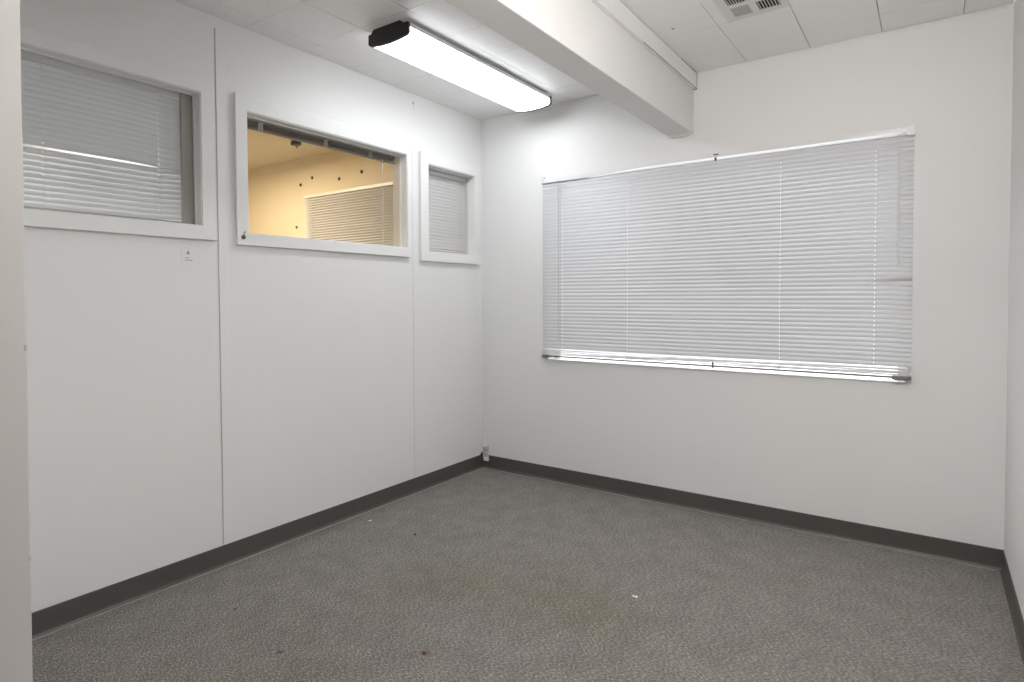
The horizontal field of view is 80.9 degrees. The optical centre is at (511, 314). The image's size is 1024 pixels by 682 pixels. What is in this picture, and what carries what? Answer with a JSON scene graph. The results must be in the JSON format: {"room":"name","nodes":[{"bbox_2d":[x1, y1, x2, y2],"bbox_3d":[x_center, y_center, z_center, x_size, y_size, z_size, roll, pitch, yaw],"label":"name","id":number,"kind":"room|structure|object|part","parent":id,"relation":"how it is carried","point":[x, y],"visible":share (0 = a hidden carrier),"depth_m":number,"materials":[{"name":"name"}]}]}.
{"room":"empty office room","nodes":[
{"label":"empty office room","id":0,"kind":"room"},
{"bbox_2d":[22,97,181,221],"bbox_3d":[-3.387,-0.088,3.000,3.600,2.440,1.750,1,2,35],"label":"wall","id":1,"kind":"structure","parent":0,"point":[23,144],"depth_m":3.33,"materials":[{"name":"paint"}]},
{"bbox_2d":[40,65,335,170],"bbox_3d":[-2.833,-1.357,3.765,3.600,0.050,3.700,1,2,35],"label":"ceiling","id":2,"kind":"structure","parent":0,"point":[264,150],"depth_m":5.03,"materials":[{"name":"beige paint"}]},
{"bbox_2d":[291,140,300,147],"bbox_3d":[-1.701,-1.332,4.726,0.060,0.061,0.060,1,2,35],"label":"ceiling hook","id":3,"kind":"object","parent":2,"relation":"attached to","point":[293,143],"visible":0.88,"depth_m":4.71,"materials":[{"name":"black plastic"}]},
{"bbox_2d":[20,0,482,612],"bbox_3d":[-1.284,-0.105,2.780,0.100,2.470,3.600,1,2,35],"label":"wall","id":4,"kind":"structure","parent":0,"point":[330,384],"depth_m":2.70,"materials":[{"name":"white paint"}]},
{"bbox_2d":[20,24,216,240],"bbox_3d":[-1.663,-0.656,2.207,0.119,0.694,1.113,1,2,35],"label":"window","id":5,"kind":"structure","parent":4,"relation":"in","point":[196,97],"depth_m":2.47,"materials":[{"name":"paint"}]},
{"bbox_2d":[21,51,181,220],"bbox_3d":[-1.703,-0.657,2.226,0.025,0.567,0.945,1,2,35],"label":"window blind","id":6,"kind":"object","parent":5,"relation":"attached to","point":[85,111],"visible":0.95,"depth_m":2.34,"materials":[{"name":"white"}]},
{"bbox_3d":[-1.713,-0.647,2.194,0.005,0.540,0.005,1,2,35],"label":"ladder cord","id":7,"kind":"part","parent":6,"relation":"part of","materials":[{"name":"white fabric"}]},
{"bbox_3d":[-1.704,-0.928,2.218,0.025,0.025,0.945,1,2,35],"label":"head rail","id":8,"kind":"part","parent":6,"relation":"part of","materials":[{"name":"white"}]},
{"bbox_3d":[-1.482,-0.657,2.524,0.005,0.540,0.005,1,2,35],"label":"ladder cord","id":9,"kind":"part","parent":6,"relation":"part of","materials":[{"name":"white fabric"}]},
{"bbox_3d":[-1.677,-0.656,2.224,0.018,0.562,0.973,1,2,35],"label":"sash","id":10,"kind":"part","parent":5,"relation":"part of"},
{"bbox_3d":[-1.617,-0.337,2.184,0.010,0.057,1.112,1,2,35],"label":"sill casing","id":11,"kind":"part","parent":5,"relation":"part of","materials":[{"name":"paint"}]},
{"bbox_2d":[181,248,193,262],"bbox_3d":[-1.379,-0.250,2.552,0.001,0.062,0.052,1,2,35],"label":"sticker","id":12,"kind":"object","parent":4,"relation":"attached to","point":[187,254],"visible":1,"depth_m":2.55,"materials":[{"name":"white paper"}]},
{"bbox_2d":[214,27,231,544],"bbox_3d":[-1.289,-0.109,2.680,0.004,2.294,0.037,1,2,35],"label":"trim","id":13,"kind":"structure","parent":4,"relation":"attached to","point":[219,56],"depth_m":2.68,"materials":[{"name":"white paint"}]},
{"bbox_2d":[31,454,482,640],"bbox_3d":[-1.089,1.077,2.985,0.012,0.093,3.098,1,2,35],"label":"baseboard","id":14,"kind":"structure","parent":4,"relation":"attached to","point":[52,618],"depth_m":2.68,"materials":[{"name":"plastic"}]},
{"bbox_2d":[233,92,410,256],"bbox_3d":[-0.974,-0.671,3.193,0.119,0.684,1.108,1,2,35],"label":"window","id":15,"kind":"structure","parent":4,"relation":"in","point":[245,107],"depth_m":3.06,"materials":[{"name":"paint"}]},
{"bbox_2d":[247,119,395,222],"bbox_3d":[-0.998,-0.669,3.226,0.030,0.530,1.002,1,2,35],"label":"raised blind","id":16,"kind":"object","parent":15,"relation":"attached to","point":[252,125],"visible":0.93,"depth_m":3.18,"materials":[{"name":"grey metal"}]},
{"bbox_3d":[-1.000,-0.897,3.220,0.025,0.006,1.002,1,2,35],"label":"rail","id":17,"kind":"part","parent":16,"relation":"part of","materials":[{"name":"white metal"}]},
{"bbox_3d":[-1.000,-0.930,3.220,0.025,0.008,1.002,1,2,35],"label":"head rail","id":18,"kind":"part","parent":16,"relation":"part of","materials":[{"name":"white metal"}]},
{"bbox_3d":[-0.763,-0.664,3.543,0.006,0.500,0.007,0,2,20],"label":"pull cord","id":19,"kind":"part","parent":16,"relation":"part of","materials":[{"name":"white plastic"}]},
{"bbox_2d":[412,193,414,457],"bbox_3d":[-0.603,0.005,3.668,0.001,2.006,0.002,1,2,35],"label":"trim","id":20,"kind":"structure","parent":4,"relation":"attached to","point":[412,193],"depth_m":3.67,"materials":[{"name":"grey"}]},
{"bbox_2d":[419,150,479,264],"bbox_3d":[-0.440,-0.674,3.956,0.119,0.675,0.578,1,2,35],"label":"window","id":21,"kind":"structure","parent":4,"relation":"in","point":[427,161],"depth_m":3.94,"materials":[{"name":"paint"}]},
{"bbox_2d":[429,169,466,253],"bbox_3d":[-0.456,-0.675,3.982,0.037,0.519,0.452,1,2,35],"label":"window blind","id":22,"kind":"object","parent":21,"relation":"attached to","point":[446,214],"visible":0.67,"depth_m":4.01,"materials":[{"name":"white plastic"}]},
{"bbox_3d":[-0.462,-0.922,3.979,0.025,0.025,0.452,1,2,35],"label":"head rail","id":23,"kind":"part","parent":22,"relation":"part of","materials":[{"name":"white metal"}]},
{"bbox_3d":[-0.460,-0.421,3.993,0.025,0.011,0.452,1,2,35],"label":"rail","id":24,"kind":"part","parent":22,"relation":"part of","materials":[{"name":"white plastic"}]},
{"bbox_2d":[248,151,450,249],"bbox_3d":[-2.800,-0.114,3.840,3.600,2.440,3.600,1,2,35],"label":"wall","id":25,"kind":"structure","parent":0,"point":[276,204],"depth_m":5.33,"materials":[{"name":"beige paint"}]},
{"bbox_2d":[303,178,461,253],"bbox_3d":[-1.042,-0.499,4.741,1.900,1.054,0.025,1,2,35],"label":"window blind","id":26,"kind":"object","parent":25,"relation":"attached to","point":[376,186],"visible":0.24,"depth_m":4.90,"materials":[{"name":"grey plastic"}]},
{"bbox_3d":[-1.044,-1.013,4.727,1.900,0.025,0.025,1,2,35],"label":"head rail","id":27,"kind":"part","parent":26,"relation":"part of","materials":[{"name":"white"}]},
{"bbox_2d":[32,468,1023,681],"bbox_3d":[0.081,1.166,2.170,2.867,0.050,3.100,1,2,35],"label":"floor","id":28,"kind":"structure","parent":0,"point":[502,576],"depth_m":2.33,"materials":[{"name":"carpet"}]},
{"bbox_2d":[174,0,1014,119],"bbox_3d":[0.042,-1.326,2.060,2.867,0.061,3.200,1,2,35],"label":"ceiling","id":29,"kind":"structure","parent":0,"point":[335,31],"depth_m":2.77,"materials":[{"name":"tile"}]},
{"bbox_2d":[368,20,551,112],"bbox_3d":[-0.214,-1.286,3.220,0.256,0.082,1.223,1,2,35],"label":"fluorescent light","id":30,"kind":"object","parent":29,"relation":"attached to","point":[406,41],"visible":1,"depth_m":3.02,"materials":[{"name":"white plastic"}]},
{"bbox_2d":[444,0,696,138],"bbox_3d":[0.073,-1.126,2.105,0.163,0.344,3.100,1,2,35],"label":"ceiling beam","id":31,"kind":"structure","parent":29,"relation":"attached to","point":[601,45],"depth_m":2.47,"materials":[{"name":"paint"}]},
{"bbox_2d":[712,0,789,21],"bbox_3d":[0.999,-1.308,2.512,0.255,0.008,0.270,1,2,35],"label":"ceiling vent","id":32,"kind":"object","parent":29,"relation":"in","point":[732,10],"visible":1,"depth_m":2.56,"materials":[{"name":"white metal"}]},
{"bbox_2d":[725,0,745,6],"bbox_3d":[0.925,-1.307,2.493,0.070,0.006,0.091,1,2,35],"label":"grille","id":33,"kind":"object","parent":32,"relation":"attached to","point":[728,3],"depth_m":2.53,"materials":[{"name":"white metal"}]},
{"bbox_3d":[0.990,-1.309,2.588,0.073,0.002,0.090,1,2,35],"label":"damper plate","id":34,"kind":"part","parent":32,"relation":"part of","materials":[{"name":"grey metal"}]},
{"bbox_2d":[757,0,780,9],"bbox_3d":[1.080,-1.308,2.525,0.080,0.006,0.091,1,2,35],"label":"grille","id":35,"kind":"object","parent":32,"relation":"attached to","point":[766,4],"depth_m":2.54,"materials":[{"name":"white metal"}]},
{"bbox_2d":[481,1,1014,549],"bbox_3d":[-0.434,-0.190,4.459,6.567,2.540,0.130,1,2,35],"label":"wall","id":36,"kind":"structure","parent":0,"point":[925,455],"depth_m":3.01,"materials":[{"name":"paint"}]},
{"bbox_2d":[480,444,488,460],"bbox_3d":[-0.192,0.975,4.226,0.064,0.110,0.033,1,2,35],"label":"wall outlet","id":37,"kind":"object","parent":36,"relation":"attached to","point":[485,452],"visible":1,"depth_m":4.22,"materials":[{"name":"grey plastic"}]},
{"bbox_3d":[-0.184,0.970,4.234,0.048,0.100,0.010,1,2,35],"label":"plate","id":38,"kind":"part","parent":37,"relation":"part of","materials":[{"name":"grey plastic"}]},
{"bbox_2d":[548,135,906,383],"bbox_3d":[1.065,-0.273,3.391,1.953,1.170,0.109,1,2,35],"label":"window","id":39,"kind":"structure","parent":36,"relation":"in","point":[844,377],"depth_m":3.27,"materials":[{"name":"white"}]},
{"bbox_3d":[1.058,0.309,3.394,1.953,0.006,0.078,1,2,35],"label":"sill","id":40,"kind":"part","parent":39,"relation":"part of","materials":[{"name":"paint"}]},
{"bbox_2d":[541,125,915,380],"bbox_3d":[1.020,-0.289,3.331,2.011,1.172,0.040,1,2,35],"label":"window blind","id":41,"kind":"object","parent":39,"relation":"attached to","point":[712,271],"visible":1,"depth_m":3.19,"materials":[{"name":"grey plastic"}]},
{"bbox_3d":[0.319,-0.305,3.814,0.005,1.084,0.005,1,2,35],"label":"ladder cord","id":42,"kind":"part","parent":41,"relation":"part of","materials":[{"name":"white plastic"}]},
{"bbox_3d":[0.682,-0.300,3.560,0.005,1.084,0.005,1,2,35],"label":"ladder cord","id":43,"kind":"part","parent":41,"relation":"part of","materials":[{"name":"white fabric"}]},
{"bbox_3d":[1.025,0.284,3.350,2.003,0.008,0.025,1,2,35],"label":"rail","id":44,"kind":"part","parent":41,"relation":"part of","materials":[{"name":"metal"}]},
{"bbox_3d":[1.021,-0.850,3.319,2.003,0.037,0.025,1,2,35],"label":"head rail","id":45,"kind":"part","parent":41,"relation":"part of","materials":[{"name":"white metal"}]},
{"bbox_3d":[1.373,-0.289,3.077,0.005,1.084,0.005,1,2,35],"label":"ladder cord","id":46,"kind":"part","parent":41,"relation":"part of","materials":[{"name":"white fabric"}]},
{"bbox_3d":[1.716,-0.284,2.837,0.005,1.084,0.005,1,2,35],"label":"ladder cord","id":47,"kind":"part","parent":41,"relation":"part of","materials":[{"name":"white fabric"}]},
{"bbox_3d":[1.785,-0.529,2.771,0.008,0.593,0.008,0,2,12],"label":"pull cord","id":48,"kind":"part","parent":41,"relation":"part of","materials":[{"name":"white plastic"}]},
{"bbox_2d":[483,455,1002,570],"bbox_3d":[0.965,1.056,3.432,2.858,0.093,0.012,1,2,35],"label":"baseboard","id":49,"kind":"structure","parent":36,"relation":"attached to","point":[966,553],"depth_m":3.15,"materials":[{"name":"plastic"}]},
{"bbox_2d":[697,4,1013,73],"bbox_3d":[1.578,-1.322,2.935,1.349,0.007,0.006,1,2,35],"label":"crown molding","id":50,"kind":"structure","parent":36,"relation":"attached to","point":[1005,6],"depth_m":2.86,"materials":[{"name":"paint"}]},
{"bbox_2d":[1004,0,1023,619],"bbox_3d":[1.292,-0.060,1.286,0.100,2.440,3.100,1,2,35],"label":"wall","id":51,"kind":"structure","parent":0,"point":[1014,464],"depth_m":2.35,"materials":[{"name":"paint"}]},
{"bbox_2d":[1000,550,1023,666],"bbox_3d":[1.250,1.113,1.350,0.012,0.093,3.098,1,2,35],"label":"baseboard","id":52,"kind":"structure","parent":51,"relation":"attached to","point":[1015,611],"depth_m":2.24,"materials":[{"name":"plastic"}]},
{"bbox_3d":[-0.802,-0.038,0.794,2.967,2.440,0.105,1,2,35],"label":"wall","id":53,"kind":"structure","parent":0,"visible":0},
{"bbox_2d":[0,0,32,681],"bbox_3d":[-0.223,0.161,0.395,0.992,2.060,0.108,1,2,35],"label":"door","id":54,"kind":"structure","parent":53,"relation":"in","point":[15,557],"depth_m":0.68,"materials":[{"name":"paint"}]}
]}

